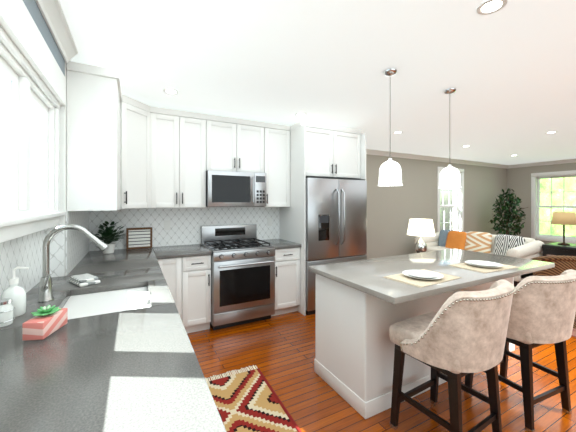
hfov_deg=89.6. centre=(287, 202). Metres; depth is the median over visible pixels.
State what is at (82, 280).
dish towel
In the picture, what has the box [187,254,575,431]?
floor
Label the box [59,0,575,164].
ceiling
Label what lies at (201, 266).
base cabinet
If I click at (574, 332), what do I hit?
living room rug
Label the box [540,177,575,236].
backdrop
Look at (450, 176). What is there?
pendant light
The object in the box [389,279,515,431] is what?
stool
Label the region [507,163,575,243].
wall
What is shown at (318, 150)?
upper cabinet
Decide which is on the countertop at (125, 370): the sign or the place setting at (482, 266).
the sign
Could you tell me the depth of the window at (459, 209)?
7.92 m
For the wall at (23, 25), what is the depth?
1.68 m
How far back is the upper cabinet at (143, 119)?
3.13 m
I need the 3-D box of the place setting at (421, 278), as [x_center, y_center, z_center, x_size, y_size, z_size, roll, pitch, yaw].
[0.975,0.532,2.102,0.504,0.028,0.326,0,0,-28]
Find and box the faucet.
[36,221,107,300]
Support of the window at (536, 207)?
in the wall at (519, 181)
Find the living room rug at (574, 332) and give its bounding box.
[517,281,575,336]
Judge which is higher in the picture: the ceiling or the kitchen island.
the ceiling
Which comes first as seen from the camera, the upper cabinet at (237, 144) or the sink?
the sink
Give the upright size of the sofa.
0.845 m
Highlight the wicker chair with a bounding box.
[530,256,575,328]
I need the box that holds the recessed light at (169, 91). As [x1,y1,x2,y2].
[163,89,178,94]
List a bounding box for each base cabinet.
[156,257,191,332]
[192,257,210,331]
[271,245,303,315]
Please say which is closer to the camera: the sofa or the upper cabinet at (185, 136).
the upper cabinet at (185, 136)
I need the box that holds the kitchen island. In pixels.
[314,277,514,418]
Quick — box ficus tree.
[489,188,527,235]
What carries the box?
on the countertop at (125, 370)
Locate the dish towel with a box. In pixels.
[69,273,99,286]
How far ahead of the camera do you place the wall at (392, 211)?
7.02 m
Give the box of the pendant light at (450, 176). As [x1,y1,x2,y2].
[439,87,461,188]
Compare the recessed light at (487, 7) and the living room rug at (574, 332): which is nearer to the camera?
the recessed light at (487, 7)
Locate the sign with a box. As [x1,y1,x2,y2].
[126,227,151,249]
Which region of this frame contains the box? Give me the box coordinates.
[22,305,67,340]
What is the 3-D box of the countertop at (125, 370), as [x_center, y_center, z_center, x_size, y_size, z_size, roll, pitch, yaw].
[-0.913,0.567,1.308,0.777,0.040,4.648,0,0,-28]
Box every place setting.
[383,269,461,287]
[448,260,517,272]
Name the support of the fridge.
on the floor
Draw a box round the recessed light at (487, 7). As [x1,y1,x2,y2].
[476,0,507,14]
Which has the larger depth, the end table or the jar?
the end table
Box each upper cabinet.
[66,61,127,212]
[128,97,159,208]
[160,108,211,208]
[212,115,263,172]
[248,122,291,208]
[292,121,363,180]
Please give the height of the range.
1.140 m
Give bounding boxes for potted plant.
[93,221,124,253]
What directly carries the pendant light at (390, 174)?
hanging from the ceiling
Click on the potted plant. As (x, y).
(108, 237)
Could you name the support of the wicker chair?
on the living room rug at (574, 332)
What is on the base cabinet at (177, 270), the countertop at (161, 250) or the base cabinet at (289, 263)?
the countertop at (161, 250)
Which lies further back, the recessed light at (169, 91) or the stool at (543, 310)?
the recessed light at (169, 91)
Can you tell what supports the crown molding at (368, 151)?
attached to the wall at (392, 211)
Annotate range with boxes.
[201,224,274,329]
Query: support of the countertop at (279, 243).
on the base cabinet at (289, 263)
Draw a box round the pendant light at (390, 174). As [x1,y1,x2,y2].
[378,68,402,186]
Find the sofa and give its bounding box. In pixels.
[414,230,543,286]
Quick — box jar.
[0,298,14,326]
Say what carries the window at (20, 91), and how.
in the wall at (23, 25)
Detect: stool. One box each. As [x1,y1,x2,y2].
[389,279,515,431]
[464,269,575,431]
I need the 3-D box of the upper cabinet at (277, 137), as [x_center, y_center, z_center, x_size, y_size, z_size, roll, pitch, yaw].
[-0.250,-0.500,4.094,0.455,1.135,0.347,0,0,-28]
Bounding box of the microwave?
[206,170,265,206]
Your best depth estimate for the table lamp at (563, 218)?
4.89 m
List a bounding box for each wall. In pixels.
[0,0,70,275]
[366,154,506,258]
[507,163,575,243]
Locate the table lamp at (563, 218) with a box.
[551,212,575,244]
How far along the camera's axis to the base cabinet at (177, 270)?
3.11 m
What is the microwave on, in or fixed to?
attached to the upper cabinet at (237, 144)
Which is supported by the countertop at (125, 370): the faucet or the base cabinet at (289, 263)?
the faucet
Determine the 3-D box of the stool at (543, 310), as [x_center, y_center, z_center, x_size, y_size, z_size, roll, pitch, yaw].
[1.669,0.956,2.063,0.631,0.993,0.571,0,0,-23]
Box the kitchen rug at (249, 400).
[205,365,301,431]
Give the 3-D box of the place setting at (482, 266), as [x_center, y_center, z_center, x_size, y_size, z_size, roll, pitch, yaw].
[1.663,0.532,2.467,0.502,0.028,0.321,0,0,-28]
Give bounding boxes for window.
[0,26,64,242]
[437,167,463,231]
[531,170,575,243]
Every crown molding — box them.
[35,0,77,62]
[366,149,508,168]
[509,158,575,167]
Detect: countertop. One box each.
[0,248,225,431]
[152,245,211,256]
[259,237,299,248]
[308,249,554,304]
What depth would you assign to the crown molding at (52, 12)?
1.80 m
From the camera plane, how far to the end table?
4.86 m
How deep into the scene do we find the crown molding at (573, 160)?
8.16 m
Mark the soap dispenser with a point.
(15, 292)
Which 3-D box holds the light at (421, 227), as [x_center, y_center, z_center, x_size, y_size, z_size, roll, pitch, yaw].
[2.028,0.561,4.427,0.400,0.600,0.400,0,0,-28]
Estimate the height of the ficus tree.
1.847 m
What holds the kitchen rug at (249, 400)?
on the floor
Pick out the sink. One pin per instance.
(132, 296)
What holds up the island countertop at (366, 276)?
on the kitchen island
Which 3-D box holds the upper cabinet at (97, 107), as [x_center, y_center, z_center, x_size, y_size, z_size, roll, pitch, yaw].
[-1.651,-0.500,2.559,0.385,1.135,0.618,0,0,-28]
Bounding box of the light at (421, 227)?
[407,219,434,252]
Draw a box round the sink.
[60,285,147,316]
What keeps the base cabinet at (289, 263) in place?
on the floor
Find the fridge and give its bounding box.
[306,177,366,314]
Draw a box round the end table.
[542,242,575,255]
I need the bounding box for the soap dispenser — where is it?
[1,266,28,317]

